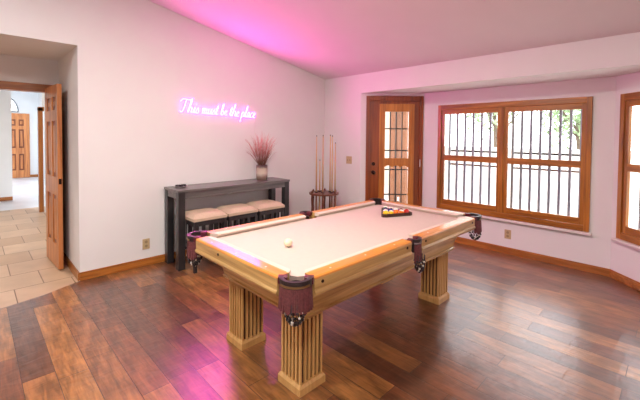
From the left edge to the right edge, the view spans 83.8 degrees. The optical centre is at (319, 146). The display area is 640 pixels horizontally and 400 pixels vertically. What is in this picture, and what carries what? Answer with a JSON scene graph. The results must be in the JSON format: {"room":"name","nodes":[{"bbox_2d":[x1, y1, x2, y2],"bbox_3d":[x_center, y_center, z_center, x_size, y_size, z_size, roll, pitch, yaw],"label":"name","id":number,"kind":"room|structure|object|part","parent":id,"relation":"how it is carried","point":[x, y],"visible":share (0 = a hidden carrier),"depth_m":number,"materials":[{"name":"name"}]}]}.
{"room":"billiard room","nodes":[
{"label":"billiard room","id":0,"kind":"room"},
{"bbox_2d":[0,90,12,196],"bbox_3d":[-8.105,-0.424,6.792,3.380,3.300,0.150,-1,2,-44],"label":"wall","id":1,"kind":"structure","parent":0,"point":[6,190],"depth_m":7.86,"materials":[{"name":"white paint"}]},
{"bbox_2d":[0,196,12,200],"bbox_3d":[-8.062,1.184,6.778,3.380,0.084,0.014,-1,2,-44],"label":"baseboard","id":2,"kind":"structure","parent":1,"relation":"attached to","point":[1,198],"depth_m":7.88,"materials":[{"name":"brown wood"}]},
{"bbox_2d":[11,91,37,177],"bbox_3d":[-11.293,-0.566,10.874,4.520,3.300,0.150,-1,2,-44],"label":"wall","id":3,"kind":"structure","parent":0,"point":[27,102],"depth_m":12.19,"materials":[{"name":"white paint"}]},
{"bbox_2d":[11,98,18,111],"bbox_3d":[-10.282,-1.381,11.685,0.640,0.497,0.040,-1,2,-44],"label":"window","id":4,"kind":"structure","parent":3,"relation":"in","point":[14,107],"depth_m":11.82,"materials":[{"name":"white glass"}]},
{"bbox_3d":[-10.291,-1.380,11.694,0.600,0.460,0.015,-1,2,-44],"label":"glass pane","id":5,"kind":"part","parent":4,"relation":"part of","materials":[{"name":"white"}]},
{"bbox_2d":[11,113,29,177],"bbox_3d":[-10.101,-0.019,11.911,0.640,2.150,0.060,-1,2,-44],"label":"door","id":6,"kind":"structure","parent":3,"relation":"in","point":[20,122],"depth_m":11.96,"materials":[{"name":"brown wood"}]},
{"bbox_3d":[-10.174,-0.252,11.831,0.134,0.620,0.038,-1,2,-44],"label":"panel","id":7,"kind":"part","parent":6,"relation":"part of","materials":[{"name":"brown wood"}]},
{"bbox_3d":[-10.181,0.532,11.853,0.134,0.550,0.038,-1,2,-44],"label":"panel","id":8,"kind":"part","parent":6,"relation":"part of","materials":[{"name":"brown wood"}]},
{"bbox_3d":[-10.018,-0.790,11.963,0.134,0.210,0.038,-1,2,-44],"label":"panel","id":9,"kind":"part","parent":6,"relation":"part of","materials":[{"name":"brown wood"}]},
{"bbox_3d":[-10.023,-0.255,11.978,0.134,0.620,0.038,-1,2,-44],"label":"panel","id":10,"kind":"part","parent":6,"relation":"part of","materials":[{"name":"brown wood"}]},
{"bbox_3d":[-10.030,0.530,12.000,0.134,0.550,0.038,-1,2,-44],"label":"panel","id":11,"kind":"part","parent":6,"relation":"part of","materials":[{"name":"brown wood"}]},
{"bbox_2d":[0,54,58,84],"bbox_3d":[-4.026,-0.299,3.628,4.800,3.300,0.120,-1,2,-44],"label":"wall","id":12,"kind":"structure","parent":0,"point":[12,68],"depth_m":4.15,"materials":[{"name":"white paint"}]},
{"bbox_2d":[0,81,51,239],"bbox_3d":[-3.825,0.309,3.846,1.595,2.075,0.160,-1,2,-44],"label":"trim","id":13,"kind":"structure","parent":12,"relation":"attached to","point":[4,85],"depth_m":4.12,"materials":[{"name":"brown wood"}]},
{"bbox_2d":[45,84,63,269],"bbox_3d":[-3.045,0.328,4.082,0.633,2.015,0.042,2,2,43],"label":"door","id":14,"kind":"structure","parent":12,"relation":"in","point":[53,94],"depth_m":3.99,"materials":[{"name":"brown wood"}]},
{"bbox_3d":[-3.141,0.022,4.165,0.168,0.620,0.032,2,2,43],"label":"panel","id":15,"kind":"part","parent":14,"relation":"part of","materials":[{"name":"brown wood"}]},
{"bbox_3d":[-3.148,0.807,4.187,0.168,0.550,0.032,2,2,43],"label":"panel","id":16,"kind":"part","parent":14,"relation":"part of","materials":[{"name":"brown wood"}]},
{"bbox_3d":[-2.946,0.029,3.983,0.168,0.620,0.032,2,2,43],"label":"panel","id":17,"kind":"part","parent":14,"relation":"part of","materials":[{"name":"brown wood"}]},
{"bbox_3d":[-2.953,0.814,4.005,0.168,0.550,0.032,2,2,43],"label":"panel","id":18,"kind":"part","parent":14,"relation":"part of","materials":[{"name":"brown wood"}]},
{"bbox_2d":[0,36,73,60],"bbox_3d":[-3.551,-1.060,3.386,1.860,0.100,1.090,-1,2,-44],"label":"ceiling","id":19,"kind":"structure","parent":0,"point":[8,46],"depth_m":3.74,"materials":[{"name":"white paint"}]},
{"bbox_2d":[38,93,45,211],"bbox_3d":[-6.429,-0.457,8.546,0.810,3.300,10.280,-1,2,-44],"label":"wall","id":20,"kind":"structure","parent":0,"point":[41,96],"depth_m":6.78,"materials":[{"name":"white paint"}]},
{"bbox_2d":[37,107,43,211],"bbox_3d":[-5.087,0.249,7.051,0.755,1.995,0.130,-1,2,-44],"label":"trim","id":21,"kind":"structure","parent":20,"relation":"attached to","point":[40,110],"depth_m":6.77,"materials":[{"name":"brown wood"}]},
{"bbox_2d":[58,48,76,267],"bbox_3d":[-3.562,0.125,3.419,2.100,2.472,1.090,-1,2,-44],"label":"wall","id":22,"kind":"structure","parent":0,"point":[66,65],"depth_m":3.93,"materials":[{"name":"white paint"}]},
{"bbox_2d":[63,252,79,280],"bbox_3d":[-2.818,1.308,4.000,0.014,0.084,1.080,-1,2,-44],"label":"baseboard","id":23,"kind":"structure","parent":22,"relation":"attached to","point":[73,269],"depth_m":3.85,"materials":[{"name":"brown wood"}]},
{"bbox_2d":[0,0,324,271],"bbox_3d":[-2.903,-0.339,3.192,8.200,3.425,0.130,-1,2,-44],"label":"wall","id":24,"kind":"structure","parent":0,"point":[136,61],"depth_m":4.11,"materials":[{"name":"white paint"}]},
{"bbox_2d":[80,249,186,280],"bbox_3d":[-1.182,1.300,4.831,3.490,0.084,0.014,-1,2,-44],"label":"baseboard","id":25,"kind":"structure","parent":24,"relation":"attached to","point":[116,268],"depth_m":3.88,"materials":[{"name":"brown wood"}]},
{"bbox_2d":[142,238,149,249],"bbox_3d":[-1.975,1.109,4.054,0.078,0.118,0.008,-1,2,-44],"label":"power outlet","id":26,"kind":"object","parent":24,"relation":"attached to","point":[145,242],"visible":1,"depth_m":4.05,"materials":[{"name":"beige plastic"}]},
{"bbox_2d":[180,98,254,176],"bbox_3d":[-1.298,-0.074,4.654,1.084,1.034,0.033,-1,2,-44],"label":"sign","id":27,"kind":"object","parent":24,"relation":"attached to","point":[230,114],"visible":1,"depth_m":4.66,"materials":[{"name":"purple"}]},
{"bbox_2d":[0,177,639,399],"bbox_3d":[-4.384,1.345,5.212,8.855,0.080,18.200,-1,2,-44],"label":"floor","id":28,"kind":"structure","parent":0,"point":[509,327],"depth_m":2.67,"materials":[{"name":"brown wood"}]},
{"bbox_2d":[185,208,226,273],"bbox_3d":[-1.331,1.046,4.085,0.396,0.634,0.360,-1,2,-44],"label":"counter stool","id":29,"kind":"object","parent":28,"relation":"on","point":[195,218],"visible":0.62,"depth_m":3.97,"materials":[{"name":"beige fabric"}]},
{"bbox_3d":[-1.347,1.092,3.851,0.034,0.555,0.034,-1,2,-44],"label":"leg","id":30,"kind":"part","parent":29,"relation":"part of","materials":[{"name":"black paint"}]},
{"bbox_3d":[-1.329,0.836,4.079,0.376,0.055,0.342,-1,2,-44],"label":"seat frame","id":31,"kind":"part","parent":29,"relation":"part of","materials":[{"name":"black paint"}]},
{"bbox_2d":[185,208,226,222],"bbox_3d":[-1.329,0.769,4.077,0.396,0.079,0.360,-1,2,-44],"label":"seat cushion","id":32,"kind":"object","parent":29,"relation":"on","point":[203,215],"depth_m":3.97,"materials":[{"name":"beige fabric"}]},
{"bbox_3d":[-1.096,1.088,4.095,0.034,0.555,0.034,-1,2,-44],"label":"leg","id":33,"kind":"part","parent":29,"relation":"part of","materials":[{"name":"black paint"}]},
{"bbox_2d":[164,177,289,270],"bbox_3d":[-1.119,0.909,4.563,1.565,0.885,0.400,-1,2,-44],"label":"console table","id":34,"kind":"object","parent":28,"relation":"on","point":[236,186],"visible":0.9,"depth_m":4.14,"materials":[{"name":"grey wood"}]},
{"bbox_3d":[-1.755,0.929,4.160,0.075,0.857,0.075,-1,2,-44],"label":"leg","id":35,"kind":"part","parent":34,"relation":"part of","materials":[{"name":"black paint"}]},
{"bbox_2d":[173,184,186,187],"bbox_3d":[-1.608,0.458,4.114,0.156,0.034,0.156,-1,2,-44],"label":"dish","id":36,"kind":"object","parent":34,"relation":"on","point":[177,185],"visible":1,"depth_m":4.10,"materials":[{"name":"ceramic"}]},
{"bbox_3d":[-1.539,0.937,3.939,0.075,0.857,0.075,-1,2,-44],"label":"leg","id":37,"kind":"part","parent":34,"relation":"part of","materials":[{"name":"black paint"}]},
{"bbox_2d":[256,164,267,179],"bbox_3d":[-0.799,0.358,4.901,0.156,0.205,0.156,-1,2,-44],"label":"vase","id":38,"kind":"object","parent":34,"relation":"on","point":[261,170],"visible":0.94,"depth_m":4.84,"materials":[{"name":"beige ceramic"}]},
{"bbox_2d":[245,134,275,164],"bbox_3d":[-0.799,0.098,4.896,0.481,0.624,0.365,-1,2,-44],"label":"dried grass","id":39,"kind":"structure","parent":38,"relation":"in","point":[261,160],"depth_m":4.87,"materials":[{"name":"pink plant"}]},
{"bbox_3d":[-0.700,0.910,5.189,0.075,0.857,0.075,-1,2,-44],"label":"leg","id":40,"kind":"part","parent":34,"relation":"part of","materials":[{"name":"black paint"}]},
{"bbox_3d":[-0.484,0.918,4.968,0.075,0.857,0.075,-1,2,-44],"label":"leg","id":41,"kind":"part","parent":34,"relation":"part of","materials":[{"name":"black paint"}]},
{"bbox_2d":[215,203,257,228],"bbox_3d":[-1.031,1.041,4.378,0.396,0.634,0.360,-1,2,-44],"label":"counter stool","id":42,"kind":"object","parent":28,"relation":"on","point":[241,211],"visible":0.44,"depth_m":4.27,"materials":[{"name":"beige fabric"}]},
{"bbox_3d":[-1.046,1.087,4.144,0.034,0.555,0.034,-1,2,-44],"label":"leg","id":43,"kind":"part","parent":42,"relation":"part of","materials":[{"name":"black paint"}]},
{"bbox_2d":[215,203,257,216],"bbox_3d":[-1.028,0.763,4.370,0.396,0.079,0.360,-1,2,-44],"label":"seat cushion","id":44,"kind":"object","parent":42,"relation":"on","point":[240,209],"depth_m":4.27,"materials":[{"name":"beige fabric"}]},
{"bbox_3d":[-1.029,0.830,4.372,0.376,0.055,0.342,-1,2,-44],"label":"seat frame","id":45,"kind":"part","parent":42,"relation":"part of","materials":[{"name":"black paint"}]},
{"bbox_3d":[-0.795,1.082,4.388,0.034,0.555,0.034,-1,2,-44],"label":"leg","id":46,"kind":"part","parent":42,"relation":"part of","materials":[{"name":"black paint"}]},
{"bbox_2d":[246,199,284,223],"bbox_3d":[-0.730,1.035,4.671,0.396,0.634,0.360,-1,2,-44],"label":"counter stool","id":47,"kind":"object","parent":28,"relation":"on","point":[266,207],"visible":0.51,"depth_m":4.56,"materials":[{"name":"beige fabric"}]},
{"bbox_3d":[-0.745,1.081,4.437,0.034,0.555,0.034,-1,2,-44],"label":"leg","id":48,"kind":"part","parent":47,"relation":"part of","materials":[{"name":"black paint"}]},
{"bbox_2d":[246,199,284,210],"bbox_3d":[-0.727,0.758,4.664,0.396,0.079,0.360,-1,2,-44],"label":"seat cushion","id":49,"kind":"object","parent":47,"relation":"on","point":[262,205],"depth_m":4.57,"materials":[{"name":"beige fabric"}]},
{"bbox_3d":[-0.728,0.825,4.665,0.376,0.055,0.342,-1,2,-44],"label":"seat frame","id":50,"kind":"part","parent":47,"relation":"part of","materials":[{"name":"black paint"}]},
{"bbox_2d":[309,188,338,210],"bbox_3d":[0.057,0.996,5.340,0.456,0.690,0.456,-1,2,-44],"label":"cue rack","id":51,"kind":"object","parent":28,"relation":"on","point":[325,192],"visible":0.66,"depth_m":5.23,"materials":[{"name":"brown wood"}]},
{"bbox_3d":[-0.119,0.974,5.254,0.030,0.645,0.032,-1,2,-44],"label":"post","id":52,"kind":"part","parent":51,"relation":"part of","materials":[{"name":"brown wood"}]},
{"bbox_2d":[315,135,316,209],"bbox_3d":[-0.055,0.565,5.308,0.030,1.460,0.031,-1,2,-44],"label":"pool cue","id":53,"kind":"object","parent":51,"relation":"in","point":[316,135],"visible":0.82,"depth_m":5.29,"materials":[{"name":"brown wood"}]},
{"bbox_2d":[319,160,319,209],"bbox_3d":[-0.006,0.746,5.403,0.030,1.094,0.031,-1,2,-44],"label":"pool cue","id":54,"kind":"object","parent":51,"relation":"in","point":[319,160],"visible":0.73,"depth_m":5.39,"materials":[{"name":"brown wood"}]},
{"bbox_2d":[322,135,323,191],"bbox_3d":[0.040,0.565,5.277,0.030,1.464,0.031,-1,2,-44],"label":"pool cue","id":55,"kind":"object","parent":51,"relation":"in","point":[323,135],"visible":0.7,"depth_m":5.26,"materials":[{"name":"brown wood"}]},
{"bbox_3d":[0.042,0.979,5.144,0.030,0.645,0.032,-1,2,-44],"label":"post","id":56,"kind":"part","parent":51,"relation":"part of","materials":[{"name":"brown wood"}]},
{"bbox_2d":[309,190,338,195],"bbox_3d":[0.059,0.701,5.331,0.444,0.024,0.444,-1,2,-44],"label":"tray","id":57,"kind":"object","parent":51,"relation":"on","point":[325,192],"depth_m":5.23,"materials":[{"name":"brown wood"}]},
{"bbox_2d":[329,135,330,207],"bbox_3d":[0.150,0.561,5.367,0.030,1.470,0.031,-1,2,-44],"label":"pool cue","id":58,"kind":"object","parent":51,"relation":"in","point":[330,135],"visible":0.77,"depth_m":5.36,"materials":[{"name":"brown wood"}]},
{"bbox_2d":[331,135,332,206],"bbox_3d":[0.178,0.568,5.283,0.030,1.460,0.031,-1,2,-44],"label":"pool cue","id":59,"kind":"object","parent":51,"relation":"in","point":[332,135],"visible":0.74,"depth_m":5.27,"materials":[{"name":"brown wood"}]},
{"bbox_2d":[334,142,335,190],"bbox_3d":[0.225,0.619,5.349,0.030,1.354,0.031,-1,2,-44],"label":"pool cue","id":60,"kind":"object","parent":51,"relation":"in","point":[335,142],"visible":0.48,"depth_m":5.34,"materials":[{"name":"brown wood"}]},
{"bbox_2d":[186,198,481,397],"bbox_3d":[0.261,1.020,2.949,2.307,0.778,1.327,-1,2,-44],"label":"pool table","id":61,"kind":"object","parent":28,"relation":"on","point":[337,254],"visible":0.99,"depth_m":2.47,"materials":[{"name":"beige fabric"}]},
{"bbox_3d":[-0.516,0.708,2.178,0.085,0.110,0.923,-1,2,-44],"label":"rail","id":62,"kind":"part","parent":61,"relation":"part of","materials":[{"name":"brown wood"}]},
{"bbox_3d":[-0.538,1.155,2.602,0.176,0.403,0.176,-1,2,-44],"label":"leg","id":63,"kind":"part","parent":61,"relation":"part of","materials":[{"name":"brown wood"}]},
{"bbox_3d":[-0.540,1.383,2.609,0.204,0.058,0.204,-1,2,-44],"label":"leg","id":64,"kind":"part","parent":61,"relation":"part of","materials":[{"name":"brown wood"}]},
{"bbox_2d":[207,236,290,276],"bbox_3d":[-0.469,0.668,2.224,0.048,0.032,0.923,-1,2,-44],"label":"cushion","id":65,"kind":"object","parent":61,"relation":"on","point":[274,265],"depth_m":2.13,"materials":[{"name":"fabric"}]},
{"bbox_3d":[-0.507,0.686,2.973,0.921,0.110,0.085,-1,2,-44],"label":"rail","id":66,"kind":"part","parent":61,"relation":"part of","materials":[{"name":"brown wood"}]},
{"bbox_2d":[210,215,305,237],"bbox_3d":[-0.461,0.649,2.925,0.921,0.032,0.048,-1,2,-44],"label":"cushion","id":67,"kind":"object","parent":61,"relation":"on","point":[240,230],"depth_m":2.87,"materials":[{"name":"fabric"}]},
{"bbox_2d":[284,238,291,246],"bbox_3d":[-0.217,0.655,2.427,0.056,0.057,0.057,0,2,-16],"label":"cue ball","id":68,"kind":"object","parent":61,"relation":"on","point":[287,242],"visible":1,"depth_m":2.41,"materials":[{"name":"white plastic"}]},
{"bbox_3d":[-0.112,1.399,2.170,0.204,0.058,0.204,-1,2,-44],"label":"leg","id":69,"kind":"part","parent":61,"relation":"part of","materials":[{"name":"brown wood"}]},
{"bbox_3d":[-0.110,1.171,2.164,0.176,0.403,0.176,-1,2,-44],"label":"leg","id":70,"kind":"part","parent":61,"relation":"part of","materials":[{"name":"brown wood"}]},
{"bbox_3d":[0.249,0.672,3.711,0.921,0.110,0.085,-1,2,-44],"label":"rail","id":71,"kind":"part","parent":61,"relation":"part of","materials":[{"name":"beige fabric"}]},
{"bbox_2d":[315,201,374,215],"bbox_3d":[0.296,0.635,3.663,0.921,0.032,0.048,-1,2,-44],"label":"cushion","id":72,"kind":"object","parent":61,"relation":"on","point":[338,210],"depth_m":3.61,"materials":[{"name":"fabric"}]},
{"bbox_2d":[305,238,399,272],"bbox_3d":[0.233,0.675,2.214,0.921,0.032,0.048,-1,2,-44],"label":"cushion","id":73,"kind":"object","parent":61,"relation":"on","point":[341,259],"depth_m":2.14,"materials":[{"name":"fabric"}]},
{"bbox_3d":[0.279,0.716,2.168,0.921,0.110,0.085,-1,2,-44],"label":"rail","id":74,"kind":"part","parent":61,"relation":"part of","materials":[{"name":"brown wood"}]},
{"bbox_2d":[381,208,411,217],"bbox_3d":[0.677,0.648,3.460,0.305,0.030,0.322,-1,2,-44],"label":"rack","id":75,"kind":"object","parent":61,"relation":"on","point":[409,213],"visible":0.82,"depth_m":3.37,"materials":[{"name":"brown wood"}]},
{"bbox_2d":[382,201,462,217],"bbox_3d":[0.998,0.642,3.653,0.048,0.032,0.923,-1,2,-44],"label":"cushion","id":76,"kind":"object","parent":61,"relation":"on","point":[384,203],"depth_m":3.60,"materials":[{"name":"fabric"}]},
{"bbox_3d":[1.045,0.680,3.701,0.085,0.110,0.923,-1,2,-44],"label":"rail","id":77,"kind":"part","parent":61,"relation":"part of","materials":[{"name":"beige fabric"}]},
{"bbox_3d":[1.058,1.150,3.302,0.176,0.403,0.176,-1,2,-44],"label":"leg","id":78,"kind":"part","parent":61,"relation":"part of","materials":[{"name":"brown wood"}]},
{"bbox_3d":[1.056,1.377,3.309,0.204,0.058,0.204,-1,2,-44],"label":"leg","id":79,"kind":"part","parent":61,"relation":"part of","materials":[{"name":"brown wood"}]},
{"bbox_2d":[408,216,465,237],"bbox_3d":[0.989,0.661,2.952,0.921,0.032,0.048,-1,2,-44],"label":"cushion","id":80,"kind":"object","parent":61,"relation":"on","point":[411,235],"depth_m":2.88,"materials":[{"name":"fabric"}]},
{"bbox_3d":[1.036,0.702,2.906,0.921,0.110,0.085,-1,2,-44],"label":"rail","id":81,"kind":"part","parent":61,"relation":"part of","materials":[{"name":"brown wood"}]},
{"bbox_2d":[360,93,423,201],"bbox_3d":[1.089,0.270,5.487,0.946,2.152,0.065,1,2,2],"label":"wall","id":82,"kind":"structure","parent":0,"point":[363,95],"depth_m":5.46,"materials":[{"name":"white paint"}]},
{"bbox_2d":[365,96,423,205],"bbox_3d":[1.128,0.292,5.448,0.862,2.110,0.156,1,2,2],"label":"door","id":83,"kind":"structure","parent":82,"relation":"in","point":[376,106],"depth_m":5.45,"materials":[{"name":"brown wood"}]},
{"bbox_2d":[148,0,639,79],"bbox_3d":[-0.542,-1.533,0.750,8.460,1.161,6.860,-1,2,-44],"label":"ceiling","id":84,"kind":"structure","parent":0,"point":[325,39],"depth_m":3.78,"materials":[{"name":"paint"}]},
{"bbox_2d":[324,32,639,208],"bbox_3d":[2.424,0.187,3.707,0.130,2.440,6.860,-1,2,-44],"label":"wall","id":85,"kind":"structure","parent":0,"point":[342,94],"depth_m":4.52,"materials":[{"name":"white paint"}]},
{"bbox_2d":[346,156,351,163],"bbox_3d":[0.455,0.217,5.622,0.014,0.118,0.115,-1,2,-44],"label":"light switch","id":86,"kind":"object","parent":85,"relation":"attached to","point":[348,158],"visible":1,"depth_m":5.62,"materials":[{"name":"beige plastic"}]},
{"bbox_2d":[380,67,639,92],"bbox_3d":[2.192,-0.828,4.434,0.760,0.119,3.826,-1,2,-44],"label":"ceiling","id":87,"kind":"structure","parent":0,"point":[623,71],"depth_m":4.12,"materials":[{"name":"paint"}]},
{"bbox_2d":[422,77,615,268],"bbox_3d":[2.373,0.305,4.652,0.065,2.152,2.262,-1,2,-44],"label":"wall","id":88,"kind":"structure","parent":0,"point":[595,249],"depth_m":4.16,"materials":[{"name":"white paint"}]},
{"bbox_2d":[504,229,510,238],"bbox_3d":[2.408,1.129,4.579,0.008,0.118,0.078,-1,2,-44],"label":"power outlet","id":89,"kind":"object","parent":88,"relation":"attached to","point":[507,234],"visible":1,"depth_m":4.58,"materials":[{"name":"beige plastic"}]},
{"bbox_2d":[436,96,592,235],"bbox_3d":[2.403,0.195,4.636,0.208,1.537,1.856,-1,2,-44],"label":"window","id":90,"kind":"structure","parent":88,"relation":"in","point":[500,212],"depth_m":4.53,"materials":[{"name":"brown wood"}]},
{"bbox_3d":[2.062,0.168,4.930,0.038,1.365,0.727,-1,2,-44],"label":"sash rail","id":91,"kind":"part","parent":90,"relation":"part of","materials":[{"name":"brown wood"}]},
{"bbox_3d":[2.070,0.168,4.923,0.036,1.365,0.835,-1,2,-44],"label":"sash","id":92,"kind":"part","parent":90,"relation":"part of","materials":[{"name":"brown wood"}]},
{"bbox_3d":[2.344,0.949,4.605,0.060,0.030,1.856,-1,2,-44],"label":"sill","id":93,"kind":"part","parent":90,"relation":"part of","materials":[{"name":"white paint"}]},
{"bbox_3d":[2.675,0.191,4.302,0.038,1.365,0.769,-1,2,-44],"label":"sash rail","id":94,"kind":"part","parent":90,"relation":"part of","materials":[{"name":"brown wood"}]},
{"bbox_3d":[2.668,0.190,4.310,0.036,1.365,0.877,-1,2,-44],"label":"sash","id":95,"kind":"part","parent":90,"relation":"part of","materials":[{"name":"brown wood"}]},
{"bbox_2d":[455,237,609,276],"bbox_3d":[2.336,1.337,4.653,0.014,0.084,2.262,-1,2,-44],"label":"baseboard","id":96,"kind":"structure","parent":88,"relation":"attached to","point":[525,254],"depth_m":4.33,"materials":[{"name":"brown wood"}]},
{"bbox_2d":[610,72,639,281],"bbox_3d":[3.176,0.348,3.348,0.065,2.152,0.946,1,2,0],"label":"wall","id":97,"kind":"structure","parent":0,"point":[625,260],"depth_m":3.73,"materials":[{"name":"white paint"}]},
{"bbox_2d":[609,269,639,291],"bbox_3d":[3.127,1.379,3.377,0.014,0.084,0.946,1,2,0],"label":"baseboard","id":98,"kind":"structure","parent":97,"relation":"attached to","point":[634,284],"depth_m":3.65,"materials":[{"name":"brown wood"}]},
{"bbox_2d":[611,92,639,249],"bbox_3d":[3.188,0.238,3.345,0.208,1.537,0.815,1,2,0],"label":"window","id":99,"kind":"structure","parent":97,"relation":"in","point":[626,235],"depth_m":3.65,"materials":[{"name":"brown wood"}]},
{"bbox_3d":[3.154,0.222,3.345,0.071,1.505,0.775,1,2,0],"label":"frame","id":100,"kind":"part","parent":99,"relation":"part of","materials":[{"name":"brown wood"}]},
{"bbox_3d":[3.107,0.990,3.366,0.060,0.030,0.815,1,2,0],"label":"sill","id":101,"kind":"part","parent":99,"relation":"part of","materials":[{"name":"white paint"}]},
{"bbox_3d":[3.150,0.221,3.345,0.036,1.365,0.670,1,2,0],"label":"sash","id":102,"kind":"part","parent":99,"relation":"part of","materials":[{"name":"brown wood"}]},
{"bbox_3d":[3.154,0.222,3.345,0.071,1.505,0.670,1,2,0],"label":"frame","id":103,"kind":"part","parent":99,"relation":"part of","materials":[{"name":"brown wood"}]},
{"bbox_3d":[3.149,0.221,3.345,0.038,1.365,0.585,1,2,0],"label":"sash rail","id":104,"kind":"part","parent":99,"relation":"part of","materials":[{"name":"brown wood"}]},
{"label":"outside","id":105,"kind":"structure","parent":0,"visible":0},
{"bbox_2d":[384,185,637,228],"bbox_3d":[10.298,1.477,10.460,19.200,0.130,24.000,-1,2,-44],"label":"patio","id":106,"kind":"structure","parent":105,"point":[633,218],"depth_m":8.67,"materials":[{"name":"concrete"}]},
{"bbox_2d":[384,112,389,185],"bbox_3d":[1.535,-0.090,12.684,0.200,2.720,4.500,-1,2,-44],"label":"wall","id":107,"kind":"structure","parent":106,"relation":"on","point":[387,114],"depth_m":11.84,"materials":[{"name":"paint"}]},
{"bbox_2d":[388,112,398,201],"bbox_3d":[1.647,-0.009,7.987,0.200,2.820,0.200,-1,2,-44],"label":"porch post","id":108,"kind":"object","parent":106,"relation":"on","point":[393,114],"visible":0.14,"depth_m":7.94,"materials":[{"name":"beige wood"}]},
{"bbox_2d":[397,112,400,196],"bbox_3d":[2.092,-0.052,9.678,0.200,2.820,0.200,-1,2,-44],"label":"porch post","id":109,"kind":"object","parent":106,"relation":"on","point":[399,113],"visible":0.17,"depth_m":9.61,"materials":[{"name":"brown wood"}]},
{"bbox_2d":[399,112,407,203],"bbox_3d":[1.843,-0.001,7.787,0.200,2.820,0.200,-1,2,-44],"label":"porch post","id":110,"kind":"object","parent":106,"relation":"on","point":[405,114],"visible":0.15,"depth_m":7.73,"materials":[{"name":"beige wood"}]},
{"bbox_2d":[461,112,519,147],"bbox_3d":[5.739,-0.930,11.923,2.571,4.526,2.500,-1,2,-44],"label":"tree","id":111,"kind":"object","parent":106,"relation":"on","point":[477,115],"visible":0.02,"depth_m":11.84,"materials":[{"name":"green plant"}]},
{"bbox_2d":[444,146,639,213],"bbox_3d":[8.798,0.856,5.828,0.300,1.340,15.500,-1,2,-44],"label":"wall","id":112,"kind":"structure","parent":106,"relation":"on","point":[635,155],"depth_m":9.20,"materials":[{"name":"white paint"}]},
{"bbox_2d":[537,107,632,149],"bbox_3d":[6.982,-0.368,9.748,2.480,3.548,2.160,0,2,-18],"label":"tree","id":113,"kind":"object","parent":106,"relation":"on","point":[566,117],"visible":0.19,"depth_m":9.74,"materials":[{"name":"green plant"}]}
]}

